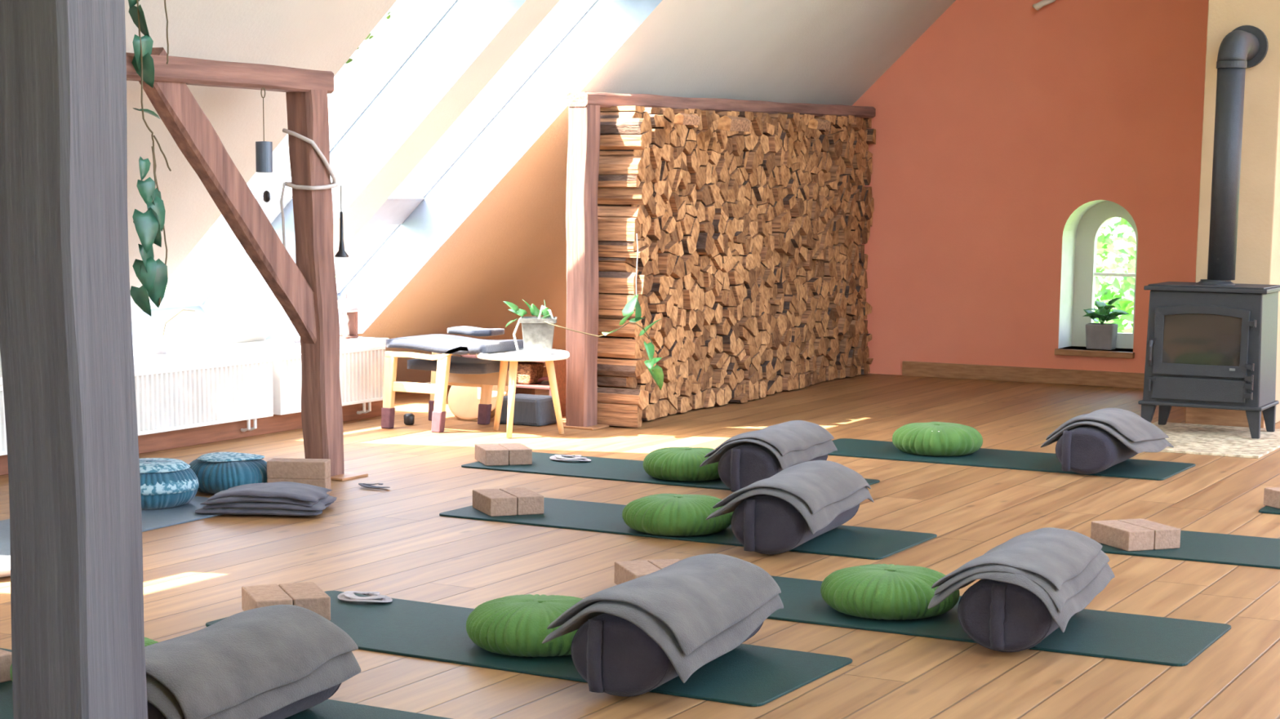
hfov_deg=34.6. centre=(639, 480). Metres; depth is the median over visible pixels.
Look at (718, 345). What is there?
log
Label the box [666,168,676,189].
log
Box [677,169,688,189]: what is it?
log
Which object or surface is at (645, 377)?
log
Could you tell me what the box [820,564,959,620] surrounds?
round cushion
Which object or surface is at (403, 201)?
window
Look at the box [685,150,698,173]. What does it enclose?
log
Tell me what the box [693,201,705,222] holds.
log
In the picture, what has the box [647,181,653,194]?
log
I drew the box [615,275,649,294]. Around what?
log
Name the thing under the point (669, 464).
round cushion
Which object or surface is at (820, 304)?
log
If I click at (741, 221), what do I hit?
log
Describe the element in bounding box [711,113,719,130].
log
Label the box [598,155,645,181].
log
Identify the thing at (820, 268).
log
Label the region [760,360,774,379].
log
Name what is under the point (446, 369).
stool
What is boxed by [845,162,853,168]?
log
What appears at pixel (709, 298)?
log
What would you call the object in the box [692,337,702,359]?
log
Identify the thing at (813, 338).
log
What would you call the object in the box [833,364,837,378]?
log
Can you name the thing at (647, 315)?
log
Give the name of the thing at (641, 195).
log
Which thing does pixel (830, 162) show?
log
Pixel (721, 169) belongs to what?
log
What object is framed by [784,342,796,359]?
log
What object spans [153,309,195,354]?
cup
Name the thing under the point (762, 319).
log
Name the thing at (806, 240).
log
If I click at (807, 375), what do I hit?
log
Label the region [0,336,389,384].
trim
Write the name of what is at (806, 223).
log
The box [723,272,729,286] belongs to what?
log
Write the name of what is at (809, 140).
log
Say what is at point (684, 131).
log
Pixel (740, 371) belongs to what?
log
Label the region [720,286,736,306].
log
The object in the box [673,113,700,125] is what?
log
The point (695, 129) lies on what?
log
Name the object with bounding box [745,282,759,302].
log
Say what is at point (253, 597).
brick
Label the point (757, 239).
log
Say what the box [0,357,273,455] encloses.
radiator
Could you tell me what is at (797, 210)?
log
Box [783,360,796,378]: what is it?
log
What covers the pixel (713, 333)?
log
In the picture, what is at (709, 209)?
log
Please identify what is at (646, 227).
log
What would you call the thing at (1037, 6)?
wall ornament
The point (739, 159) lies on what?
log
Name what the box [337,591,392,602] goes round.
strap
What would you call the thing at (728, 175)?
log
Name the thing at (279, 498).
folded blanket
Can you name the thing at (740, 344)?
log
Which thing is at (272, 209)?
window
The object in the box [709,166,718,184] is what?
log
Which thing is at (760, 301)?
log
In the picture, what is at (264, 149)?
wind chime
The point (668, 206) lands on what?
log
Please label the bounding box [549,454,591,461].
strap
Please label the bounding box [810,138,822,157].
log
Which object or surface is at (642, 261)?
log
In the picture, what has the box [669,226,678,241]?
log
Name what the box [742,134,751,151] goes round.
log
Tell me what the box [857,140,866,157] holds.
log
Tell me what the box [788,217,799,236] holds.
log
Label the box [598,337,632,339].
log
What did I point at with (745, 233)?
log
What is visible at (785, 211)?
log
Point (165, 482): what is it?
round cushion
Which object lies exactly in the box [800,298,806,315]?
log
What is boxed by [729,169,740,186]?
log
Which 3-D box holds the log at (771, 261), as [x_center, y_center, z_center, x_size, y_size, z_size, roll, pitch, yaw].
[0.647,-1.351,12.804,0.379,0.155,0.103,5,9,28]
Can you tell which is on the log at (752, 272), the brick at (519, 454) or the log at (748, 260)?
the log at (748, 260)
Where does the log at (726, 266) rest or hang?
on the log at (726, 274)
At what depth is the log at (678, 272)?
11.47 m
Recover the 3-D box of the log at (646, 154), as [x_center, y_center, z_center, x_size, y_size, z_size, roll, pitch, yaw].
[-0.140,-1.736,11.085,0.401,0.119,0.099,5,9,28]
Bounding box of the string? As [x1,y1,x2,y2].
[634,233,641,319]
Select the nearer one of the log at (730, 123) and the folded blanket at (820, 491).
the folded blanket at (820, 491)
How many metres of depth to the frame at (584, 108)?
10.86 m
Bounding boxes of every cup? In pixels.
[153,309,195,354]
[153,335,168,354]
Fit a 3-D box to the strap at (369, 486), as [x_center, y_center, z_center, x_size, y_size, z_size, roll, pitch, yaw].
[-1.129,0.023,8.695,0.167,0.022,0.071,5,9,28]
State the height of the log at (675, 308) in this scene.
0.124 m
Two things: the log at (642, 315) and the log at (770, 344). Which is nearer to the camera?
the log at (642, 315)
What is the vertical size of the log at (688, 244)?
0.103 m
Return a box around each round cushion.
[9,637,158,680]
[138,457,198,509]
[189,452,266,493]
[466,594,582,657]
[622,493,733,536]
[642,447,719,481]
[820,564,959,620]
[892,422,982,456]
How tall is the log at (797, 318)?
0.112 m
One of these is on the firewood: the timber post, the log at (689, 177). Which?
the log at (689, 177)
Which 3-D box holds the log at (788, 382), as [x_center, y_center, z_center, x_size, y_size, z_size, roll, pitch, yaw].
[0.800,-0.633,13.127,0.363,0.103,0.099,5,9,28]
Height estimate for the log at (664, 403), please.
0.095 m
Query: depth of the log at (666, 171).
11.29 m
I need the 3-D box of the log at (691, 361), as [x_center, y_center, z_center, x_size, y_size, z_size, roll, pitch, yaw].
[0.124,-0.681,11.897,0.389,0.121,0.112,5,9,28]
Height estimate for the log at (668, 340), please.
0.125 m
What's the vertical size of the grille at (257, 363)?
0.020 m
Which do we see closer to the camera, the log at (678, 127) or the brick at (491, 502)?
the brick at (491, 502)
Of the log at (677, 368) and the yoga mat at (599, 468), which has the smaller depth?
the yoga mat at (599, 468)
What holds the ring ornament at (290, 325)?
on the trim at (143, 360)
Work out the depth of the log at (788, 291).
13.05 m
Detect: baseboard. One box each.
[0,400,382,475]
[902,360,1144,388]
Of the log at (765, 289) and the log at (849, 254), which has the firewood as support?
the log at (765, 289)
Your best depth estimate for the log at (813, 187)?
13.14 m
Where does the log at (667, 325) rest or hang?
on the log at (668, 340)
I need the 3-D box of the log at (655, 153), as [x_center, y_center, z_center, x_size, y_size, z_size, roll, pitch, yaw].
[-0.067,-1.758,11.165,0.370,0.127,0.115,5,9,28]
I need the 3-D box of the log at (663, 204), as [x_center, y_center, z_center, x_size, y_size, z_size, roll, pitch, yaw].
[-0.057,-1.524,11.394,0.402,0.116,0.105,5,9,28]
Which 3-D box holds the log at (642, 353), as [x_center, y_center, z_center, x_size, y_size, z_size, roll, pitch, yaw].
[-0.172,-0.670,11.184,0.398,0.102,0.100,5,9,28]
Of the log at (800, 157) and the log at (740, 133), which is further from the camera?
the log at (800, 157)
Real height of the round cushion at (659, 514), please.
0.126 m
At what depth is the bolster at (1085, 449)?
9.26 m
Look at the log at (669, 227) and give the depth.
11.37 m
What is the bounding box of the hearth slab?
[1152,422,1279,458]
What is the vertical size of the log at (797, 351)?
0.123 m
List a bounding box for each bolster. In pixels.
[146,683,341,718]
[570,613,763,697]
[717,442,827,492]
[730,494,859,554]
[957,578,1075,652]
[1055,425,1137,474]
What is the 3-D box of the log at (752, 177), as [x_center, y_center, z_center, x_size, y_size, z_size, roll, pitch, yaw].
[0.532,-1.843,12.488,0.358,0.120,0.109,5,9,28]
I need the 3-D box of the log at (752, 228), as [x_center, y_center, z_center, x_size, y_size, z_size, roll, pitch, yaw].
[0.531,-1.524,12.465,0.354,0.094,0.103,5,9,28]
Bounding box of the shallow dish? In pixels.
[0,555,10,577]
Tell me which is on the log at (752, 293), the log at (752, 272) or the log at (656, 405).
the log at (752, 272)
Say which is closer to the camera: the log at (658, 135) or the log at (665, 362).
the log at (658, 135)
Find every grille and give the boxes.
[0,357,272,391]
[270,345,385,360]
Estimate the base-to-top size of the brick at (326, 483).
0.072 m
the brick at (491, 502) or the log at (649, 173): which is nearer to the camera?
the brick at (491, 502)
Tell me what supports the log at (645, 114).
on the firewood
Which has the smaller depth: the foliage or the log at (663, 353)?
the log at (663, 353)
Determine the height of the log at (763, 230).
0.128 m
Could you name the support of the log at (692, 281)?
on the log at (694, 290)
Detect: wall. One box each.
[852,0,1208,375]
[1195,0,1279,427]
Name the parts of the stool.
leg, rail, bent rail, leg, leg, rail, leg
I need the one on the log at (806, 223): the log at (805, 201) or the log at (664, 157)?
the log at (805, 201)
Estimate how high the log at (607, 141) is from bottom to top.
0.097 m
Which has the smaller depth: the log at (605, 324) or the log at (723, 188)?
the log at (605, 324)
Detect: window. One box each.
[150,0,457,307]
[335,0,597,294]
[1071,200,1137,348]
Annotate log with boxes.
[596,356,645,377]
[596,374,637,389]
[597,182,652,204]
[597,206,646,224]
[597,386,648,409]
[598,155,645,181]
[598,257,639,268]
[598,262,638,274]
[598,293,642,295]
[598,315,642,337]
[598,322,642,343]
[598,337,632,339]
[599,149,642,156]
[600,111,642,118]
[600,131,648,150]
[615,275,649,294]
[635,224,641,239]
[635,238,648,246]
[635,256,648,266]
[635,368,651,383]
[637,334,648,351]
[638,350,644,359]
[639,111,650,124]
[640,216,651,238]
[640,317,650,337]
[641,303,644,317]
[641,404,654,421]
[642,147,649,167]
[642,349,648,368]
[643,274,653,295]
[643,302,652,324]
[644,165,654,184]
[644,295,648,306]
[645,260,653,275]
[646,118,652,145]
[646,217,661,239]
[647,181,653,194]
[648,114,665,127]
[648,144,662,168]
[648,202,665,217]
[648,259,659,275]
[648,400,659,418]
[649,313,659,329]
[650,128,666,147]
[651,159,662,182]
[652,180,666,195]
[653,275,669,295]
[653,351,657,366]
[655,253,676,276]
[655,331,662,352]
[656,107,673,122]
[656,346,669,358]
[656,356,673,369]
[657,209,670,229]
[657,316,673,336]
[658,382,666,399]
[658,399,669,417]
[659,144,670,162]
[660,195,666,208]
[660,216,675,233]
[662,327,675,349]
[662,363,675,382]
[662,382,675,399]
[663,166,667,179]
[663,181,671,204]
[665,200,672,216]
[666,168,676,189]
[666,275,674,287]
[666,341,680,364]
[667,288,679,305]
[668,107,675,128]
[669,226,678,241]
[669,277,683,298]
[670,255,685,278]
[671,187,679,195]
[672,114,682,137]
[672,200,685,220]
[672,306,678,327]
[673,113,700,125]
[673,374,683,394]
[675,213,694,234]
[675,364,679,377]
[675,395,689,413]
[676,347,687,362]
[677,124,688,146]
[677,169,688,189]
[678,240,684,256]
[678,360,688,378]
[679,326,684,340]
[680,235,696,254]
[680,254,694,275]
[680,379,692,396]
[681,151,686,165]
[682,141,696,154]
[682,337,694,358]
[683,217,699,247]
[683,250,698,265]
[683,309,696,330]
[684,113,697,128]
[684,204,697,217]
[684,329,693,342]
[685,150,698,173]
[685,190,697,205]
[687,125,698,132]
[687,170,690,183]
[687,356,694,374]
[688,276,694,290]
[688,360,700,379]
[689,166,706,189]
[690,283,697,308]
[691,309,705,332]
[691,390,702,408]
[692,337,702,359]
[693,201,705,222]
[694,130,706,151]
[694,255,708,270]
[694,271,704,287]
[695,185,712,205]
[695,232,714,254]
[698,222,714,236]
[699,150,709,165]
[699,276,713,291]
[699,359,704,372]
[702,204,715,223]
[702,306,714,325]
[702,388,715,407]
[703,183,719,202]
[703,289,715,308]
[706,150,719,164]
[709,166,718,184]
[709,200,723,209]
[709,324,716,337]
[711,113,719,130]
[711,302,721,324]
[711,387,724,405]
[712,153,720,168]
[712,214,726,234]
[713,128,725,148]
[713,384,731,402]
[714,335,723,353]
[715,159,728,182]
[715,182,728,201]
[715,318,730,335]
[715,329,736,353]
[717,115,751,131]
[720,257,731,272]
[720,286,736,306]
[721,201,728,217]
[722,219,734,241]
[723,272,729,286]
[723,371,737,390]
[724,137,733,154]
[724,172,729,186]
[726,130,731,136]
[726,188,735,203]
[726,337,743,355]
[727,135,744,156]
[727,203,738,220]
[727,270,744,284]
[728,240,734,251]
[728,284,744,305]
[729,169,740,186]
[730,256,737,270]
[730,322,739,340]
[731,115,738,135]
[731,261,744,276]
[731,384,742,399]
[732,255,742,264]
[733,122,751,135]
[733,200,746,217]
[735,151,743,166]
[735,184,745,204]
[736,317,754,333]
[737,218,744,231]
[737,368,744,382]
[738,253,754,270]
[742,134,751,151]
[742,181,751,199]
[742,226,747,236]
[742,285,746,297]
[742,297,751,317]
[743,268,755,288]
[744,235,753,252]
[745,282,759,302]
[746,170,757,186]
[746,222,756,236]
[747,204,758,220]
[748,132,758,150]
[749,143,764,164]
[750,351,760,371]
[751,216,758,234]
[751,235,763,250]
[751,311,767,329]
[755,253,760,267]
[755,293,764,315]
[756,133,768,154]
[757,215,768,236]
[758,152,775,175]
[758,263,765,277]
[758,330,769,344]
[758,380,765,397]
[759,379,768,395]
[760,344,767,364]
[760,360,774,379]
[762,204,774,221]
[762,268,776,288]
[763,284,768,298]
[764,171,775,188]
[764,251,774,271]
[764,334,773,349]
[765,220,772,235]
[765,347,773,363]
[766,134,782,153]
[767,287,773,297]
[768,113,787,128]
[770,315,776,333]
[770,324,781,349]
[771,194,784,215]
[771,232,784,248]
[771,249,780,266]
[771,343,786,362]
[773,313,786,337]
[777,163,788,186]
[781,374,794,391]
[782,168,790,187]
[782,209,791,224]
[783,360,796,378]
[784,281,791,294]
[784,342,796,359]
[785,258,795,281]
[785,346,799,363]
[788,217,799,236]
[790,198,804,217]
[794,314,801,326]
[795,151,803,168]
[798,373,804,388]
[800,155,806,170]
[800,215,811,235]
[800,222,813,247]
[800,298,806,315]
[802,165,811,185]
[802,171,808,183]
[802,200,806,215]
[802,372,810,386]
[805,122,813,138]
[805,154,814,171]
[805,338,814,359]
[807,137,811,152]
[807,182,818,200]
[808,118,831,129]
[810,117,816,137]
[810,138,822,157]
[810,220,819,234]
[810,329,815,345]
[813,259,824,279]
[813,294,825,309]
[813,322,824,337]
[814,310,829,332]
[815,336,824,354]
[818,280,829,299]
[821,136,829,152]
[826,139,842,159]
[826,151,832,171]
[827,337,838,353]
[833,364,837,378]
[838,293,847,310]
[842,143,854,164]
[844,275,856,292]
[844,333,859,347]
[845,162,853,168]
[845,244,853,263]
[850,231,854,244]
[850,303,860,320]
[851,216,858,229]
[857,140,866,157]
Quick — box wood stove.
[1137,279,1279,439]
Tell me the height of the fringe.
0.854 m
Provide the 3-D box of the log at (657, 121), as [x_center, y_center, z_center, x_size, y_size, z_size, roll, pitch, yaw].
[-0.045,-1.945,11.130,0.346,0.067,0.127,5,9,28]
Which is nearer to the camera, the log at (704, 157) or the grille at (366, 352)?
the grille at (366, 352)
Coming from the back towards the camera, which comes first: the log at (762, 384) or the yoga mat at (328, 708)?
the log at (762, 384)
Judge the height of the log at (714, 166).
0.112 m
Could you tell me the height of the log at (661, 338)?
0.116 m
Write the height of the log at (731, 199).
0.084 m
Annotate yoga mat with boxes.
[0,496,223,555]
[0,648,453,718]
[205,591,852,706]
[439,497,937,559]
[461,452,879,490]
[766,575,1231,666]
[827,438,1195,480]
[1100,530,1279,568]
[1258,506,1279,515]
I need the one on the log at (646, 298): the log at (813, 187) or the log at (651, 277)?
the log at (651, 277)
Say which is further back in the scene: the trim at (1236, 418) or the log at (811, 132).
the log at (811, 132)
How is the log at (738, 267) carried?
on the log at (735, 277)
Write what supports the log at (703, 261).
on the log at (700, 282)
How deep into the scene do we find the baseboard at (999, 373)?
13.85 m
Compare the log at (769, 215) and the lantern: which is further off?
the log at (769, 215)
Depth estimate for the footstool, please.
11.47 m
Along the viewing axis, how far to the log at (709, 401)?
11.99 m
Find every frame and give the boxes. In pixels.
[125,47,368,481]
[563,92,875,430]
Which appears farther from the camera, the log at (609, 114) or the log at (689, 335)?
the log at (689, 335)
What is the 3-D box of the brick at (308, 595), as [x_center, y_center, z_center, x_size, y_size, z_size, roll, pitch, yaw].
[-0.997,0.363,6.099,0.108,0.072,0.245,-2,9,-20]
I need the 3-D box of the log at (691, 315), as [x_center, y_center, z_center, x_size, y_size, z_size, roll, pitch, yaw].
[0.132,-0.926,11.755,0.386,0.121,0.092,5,9,28]
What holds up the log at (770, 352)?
on the firewood
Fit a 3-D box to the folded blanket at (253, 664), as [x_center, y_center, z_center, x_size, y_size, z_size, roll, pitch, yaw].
[-0.991,0.431,4.680,0.431,0.184,0.761,4,9,22]
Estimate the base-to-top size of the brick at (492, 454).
0.072 m
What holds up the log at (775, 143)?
on the log at (768, 164)
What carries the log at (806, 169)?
on the log at (813, 187)
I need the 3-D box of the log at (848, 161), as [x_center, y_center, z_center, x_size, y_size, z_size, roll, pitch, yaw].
[1.262,-2.204,13.893,0.368,0.146,0.110,5,9,28]
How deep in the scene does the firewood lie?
12.57 m
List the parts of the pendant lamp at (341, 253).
cord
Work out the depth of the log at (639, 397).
10.98 m
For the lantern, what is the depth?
11.38 m
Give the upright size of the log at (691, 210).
0.069 m
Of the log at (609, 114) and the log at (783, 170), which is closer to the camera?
the log at (609, 114)
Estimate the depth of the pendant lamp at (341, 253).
8.74 m
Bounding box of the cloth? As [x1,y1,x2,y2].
[537,376,548,382]
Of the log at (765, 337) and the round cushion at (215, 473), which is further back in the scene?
the log at (765, 337)
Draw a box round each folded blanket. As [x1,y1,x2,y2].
[144,604,360,718]
[195,481,337,515]
[542,553,783,683]
[699,420,837,470]
[706,460,873,534]
[928,527,1115,632]
[1040,408,1173,453]
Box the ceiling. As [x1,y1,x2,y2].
[0,0,955,382]
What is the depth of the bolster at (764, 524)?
7.13 m
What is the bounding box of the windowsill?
[1054,346,1134,358]
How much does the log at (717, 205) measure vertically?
0.098 m
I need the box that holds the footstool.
[461,354,566,417]
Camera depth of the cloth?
11.53 m
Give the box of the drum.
[447,385,508,421]
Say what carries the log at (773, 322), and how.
on the log at (770, 344)
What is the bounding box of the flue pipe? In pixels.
[1207,25,1268,279]
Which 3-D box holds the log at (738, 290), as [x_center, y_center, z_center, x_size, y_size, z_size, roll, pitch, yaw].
[0.443,-1.112,12.267,0.350,0.121,0.125,5,9,28]
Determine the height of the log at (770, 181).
0.107 m
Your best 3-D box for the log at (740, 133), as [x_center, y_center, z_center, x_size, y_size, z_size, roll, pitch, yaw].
[0.477,-2.120,12.368,0.389,0.086,0.106,5,9,28]
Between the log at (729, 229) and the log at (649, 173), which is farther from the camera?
the log at (729, 229)
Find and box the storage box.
[499,393,556,426]
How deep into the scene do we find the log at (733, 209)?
12.06 m
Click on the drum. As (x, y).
(464, 402)
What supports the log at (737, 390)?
on the firewood
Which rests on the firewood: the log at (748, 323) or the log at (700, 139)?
the log at (748, 323)
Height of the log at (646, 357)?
0.139 m
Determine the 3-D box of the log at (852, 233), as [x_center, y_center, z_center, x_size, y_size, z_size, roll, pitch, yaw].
[1.262,-1.650,13.988,0.380,0.100,0.135,5,9,28]
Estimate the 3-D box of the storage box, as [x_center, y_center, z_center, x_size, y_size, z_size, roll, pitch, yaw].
[-0.611,-0.381,11.145,0.285,0.150,0.210,5,9,28]
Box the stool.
[381,325,524,432]
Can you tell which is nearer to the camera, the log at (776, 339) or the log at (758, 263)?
the log at (758, 263)
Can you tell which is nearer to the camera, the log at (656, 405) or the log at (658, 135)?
the log at (658, 135)
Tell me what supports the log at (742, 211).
on the log at (741, 221)
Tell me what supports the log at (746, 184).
on the firewood
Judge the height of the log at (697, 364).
0.124 m
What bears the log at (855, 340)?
on the firewood
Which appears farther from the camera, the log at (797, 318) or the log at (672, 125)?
the log at (797, 318)
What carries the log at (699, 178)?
on the log at (695, 197)
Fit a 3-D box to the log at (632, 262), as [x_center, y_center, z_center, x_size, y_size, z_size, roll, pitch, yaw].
[-0.195,-1.169,11.014,0.354,0.066,0.153,5,9,28]
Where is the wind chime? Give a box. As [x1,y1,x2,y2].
[255,87,272,202]
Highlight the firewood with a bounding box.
[596,106,875,427]
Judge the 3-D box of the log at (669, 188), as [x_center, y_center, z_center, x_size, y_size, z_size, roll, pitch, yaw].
[0.004,-1.616,11.434,0.364,0.150,0.070,5,9,28]
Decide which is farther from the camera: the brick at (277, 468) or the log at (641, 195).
the log at (641, 195)
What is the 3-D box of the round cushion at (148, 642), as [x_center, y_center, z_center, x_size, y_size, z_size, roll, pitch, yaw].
[-1.364,0.465,5.157,0.408,0.127,0.418,-7,11,-44]
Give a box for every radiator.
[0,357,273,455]
[270,345,385,415]
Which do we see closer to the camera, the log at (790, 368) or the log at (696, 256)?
the log at (696, 256)
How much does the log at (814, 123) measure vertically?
0.068 m
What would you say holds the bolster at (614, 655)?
on the yoga mat at (746, 675)
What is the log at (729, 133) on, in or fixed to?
on the log at (729, 145)
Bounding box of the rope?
[280,128,338,248]
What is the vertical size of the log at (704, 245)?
0.124 m
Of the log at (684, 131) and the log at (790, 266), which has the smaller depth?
the log at (684, 131)
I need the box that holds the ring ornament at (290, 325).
[288,319,300,342]
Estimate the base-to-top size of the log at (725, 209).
0.129 m
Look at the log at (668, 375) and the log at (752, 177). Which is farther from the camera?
the log at (752, 177)
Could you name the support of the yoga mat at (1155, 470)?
on the floor
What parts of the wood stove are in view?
leg, handle, leg, ash door, door, glass, plate, plate, leg, leg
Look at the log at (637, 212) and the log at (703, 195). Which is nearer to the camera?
the log at (637, 212)
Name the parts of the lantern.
corner post, corner post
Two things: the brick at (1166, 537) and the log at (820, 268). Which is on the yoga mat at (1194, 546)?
the brick at (1166, 537)
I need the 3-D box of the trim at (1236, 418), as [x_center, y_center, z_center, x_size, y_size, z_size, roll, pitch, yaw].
[3.213,-0.348,11.277,0.425,0.120,0.020,5,9,28]
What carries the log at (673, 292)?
on the log at (675, 308)
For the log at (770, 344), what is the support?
on the log at (770, 352)
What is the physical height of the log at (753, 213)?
0.092 m
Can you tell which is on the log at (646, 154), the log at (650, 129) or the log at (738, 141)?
the log at (650, 129)
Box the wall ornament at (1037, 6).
[1032,0,1056,10]
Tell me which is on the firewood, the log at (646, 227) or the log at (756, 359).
the log at (756, 359)
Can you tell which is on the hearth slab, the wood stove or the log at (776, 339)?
the wood stove
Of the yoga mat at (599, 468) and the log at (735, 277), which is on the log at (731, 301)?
the log at (735, 277)
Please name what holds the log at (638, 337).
on the log at (598, 337)
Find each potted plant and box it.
[502,294,663,391]
[1082,297,1129,350]
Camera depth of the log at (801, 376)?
13.20 m
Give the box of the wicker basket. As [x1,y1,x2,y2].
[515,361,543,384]
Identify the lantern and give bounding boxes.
[337,290,358,338]
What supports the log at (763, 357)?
on the log
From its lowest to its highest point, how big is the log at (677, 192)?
0.100 m
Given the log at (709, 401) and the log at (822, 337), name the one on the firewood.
the log at (822, 337)
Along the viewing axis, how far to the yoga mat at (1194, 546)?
7.33 m
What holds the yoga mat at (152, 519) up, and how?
on the floor
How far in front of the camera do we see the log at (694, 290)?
11.69 m
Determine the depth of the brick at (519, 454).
9.43 m
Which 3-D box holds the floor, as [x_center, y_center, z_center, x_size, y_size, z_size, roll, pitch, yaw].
[1.187,0.556,5.630,12.250,0.120,16.600,5,9,28]
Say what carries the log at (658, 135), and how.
on the log at (655, 153)
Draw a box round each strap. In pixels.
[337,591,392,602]
[358,483,390,488]
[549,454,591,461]
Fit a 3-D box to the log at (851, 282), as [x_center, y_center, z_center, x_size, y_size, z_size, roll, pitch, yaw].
[1.285,-1.336,13.940,0.345,0.116,0.126,5,9,28]
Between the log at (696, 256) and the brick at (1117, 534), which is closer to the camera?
the brick at (1117, 534)
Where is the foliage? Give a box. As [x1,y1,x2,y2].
[1093,217,1136,333]
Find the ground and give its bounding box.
[164,275,1133,328]
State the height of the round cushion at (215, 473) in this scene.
0.143 m
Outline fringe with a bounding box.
[345,11,391,63]
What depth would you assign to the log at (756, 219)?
12.50 m
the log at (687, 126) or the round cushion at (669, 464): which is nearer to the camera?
the round cushion at (669, 464)
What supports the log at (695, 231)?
on the log
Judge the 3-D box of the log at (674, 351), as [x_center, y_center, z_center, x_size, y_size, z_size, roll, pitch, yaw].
[0.045,-0.725,11.583,0.364,0.125,0.109,5,9,28]
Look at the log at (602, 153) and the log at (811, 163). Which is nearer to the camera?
the log at (602, 153)
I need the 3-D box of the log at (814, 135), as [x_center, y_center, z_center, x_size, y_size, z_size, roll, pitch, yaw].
[0.969,-2.289,13.334,0.350,0.131,0.115,5,9,28]
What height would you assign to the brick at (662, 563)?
0.072 m
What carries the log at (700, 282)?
on the firewood
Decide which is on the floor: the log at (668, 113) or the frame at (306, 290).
the frame at (306, 290)
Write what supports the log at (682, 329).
on the log at (688, 344)
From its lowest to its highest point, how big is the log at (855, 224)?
0.095 m
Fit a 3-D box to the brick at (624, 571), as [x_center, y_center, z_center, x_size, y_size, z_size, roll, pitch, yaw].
[0.003,0.313,6.519,0.108,0.072,0.245,-2,8,-16]
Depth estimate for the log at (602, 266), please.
10.92 m
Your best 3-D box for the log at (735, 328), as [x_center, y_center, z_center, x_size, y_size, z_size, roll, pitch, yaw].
[0.405,-0.903,12.344,0.387,0.116,0.106,5,9,28]
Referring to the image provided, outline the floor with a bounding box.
[0,366,1279,718]
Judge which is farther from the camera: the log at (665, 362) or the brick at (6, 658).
the log at (665, 362)
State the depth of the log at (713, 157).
11.81 m
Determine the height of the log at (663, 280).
0.112 m
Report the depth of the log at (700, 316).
11.75 m
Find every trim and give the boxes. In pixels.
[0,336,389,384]
[1185,407,1264,428]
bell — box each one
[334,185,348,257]
[403,413,414,425]
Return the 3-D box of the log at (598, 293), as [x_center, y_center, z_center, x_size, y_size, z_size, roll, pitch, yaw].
[-0.171,-1.043,11.086,0.373,0.138,0.112,5,9,28]
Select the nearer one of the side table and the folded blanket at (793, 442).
the folded blanket at (793, 442)
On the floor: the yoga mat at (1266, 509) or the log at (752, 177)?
the yoga mat at (1266, 509)
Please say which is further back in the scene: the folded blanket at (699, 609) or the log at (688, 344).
the log at (688, 344)
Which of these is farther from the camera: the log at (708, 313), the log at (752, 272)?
the log at (752, 272)
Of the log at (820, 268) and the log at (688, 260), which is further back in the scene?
the log at (820, 268)
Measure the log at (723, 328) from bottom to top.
0.102 m
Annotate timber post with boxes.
[0,0,147,718]
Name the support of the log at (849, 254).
on the log
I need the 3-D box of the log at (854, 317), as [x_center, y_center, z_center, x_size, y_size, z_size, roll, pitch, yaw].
[1.322,-1.153,14.079,0.359,0.121,0.117,5,9,28]
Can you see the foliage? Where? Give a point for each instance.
(1124, 229)
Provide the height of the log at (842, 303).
0.112 m
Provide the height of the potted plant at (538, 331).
0.515 m
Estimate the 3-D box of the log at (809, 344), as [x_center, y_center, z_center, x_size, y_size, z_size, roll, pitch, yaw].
[0.947,-0.865,13.401,0.379,0.133,0.104,5,9,28]
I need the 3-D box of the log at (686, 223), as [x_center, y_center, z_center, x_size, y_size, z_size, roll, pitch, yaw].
[0.112,-1.456,11.662,0.375,0.116,0.137,5,9,28]
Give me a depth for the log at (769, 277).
12.65 m
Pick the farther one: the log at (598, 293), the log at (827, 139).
the log at (827, 139)
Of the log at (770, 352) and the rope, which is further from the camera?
the log at (770, 352)
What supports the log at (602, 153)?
on the log
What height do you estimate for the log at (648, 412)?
0.093 m
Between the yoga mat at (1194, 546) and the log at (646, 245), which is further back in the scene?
the log at (646, 245)
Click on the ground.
(187, 286)
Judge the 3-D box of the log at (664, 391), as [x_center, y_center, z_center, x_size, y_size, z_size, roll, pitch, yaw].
[-0.035,-0.516,11.525,0.376,0.101,0.119,5,9,28]
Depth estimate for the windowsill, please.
13.61 m
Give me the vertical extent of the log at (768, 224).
0.088 m
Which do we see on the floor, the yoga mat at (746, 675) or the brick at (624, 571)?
the yoga mat at (746, 675)
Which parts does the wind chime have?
cord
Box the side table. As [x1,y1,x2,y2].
[475,348,569,438]
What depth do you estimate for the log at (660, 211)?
11.16 m
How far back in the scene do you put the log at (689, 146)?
11.53 m
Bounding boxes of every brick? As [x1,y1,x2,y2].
[0,649,12,683]
[241,584,293,611]
[266,457,330,479]
[266,475,331,494]
[278,582,330,620]
[472,488,516,516]
[475,443,508,466]
[497,443,532,465]
[499,487,543,515]
[614,560,660,584]
[647,559,680,569]
[1090,520,1154,551]
[1117,518,1180,550]
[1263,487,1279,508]
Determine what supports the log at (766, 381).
on the floor
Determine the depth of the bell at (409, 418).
11.02 m
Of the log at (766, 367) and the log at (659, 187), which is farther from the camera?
the log at (766, 367)
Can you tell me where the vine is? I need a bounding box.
[128,0,171,316]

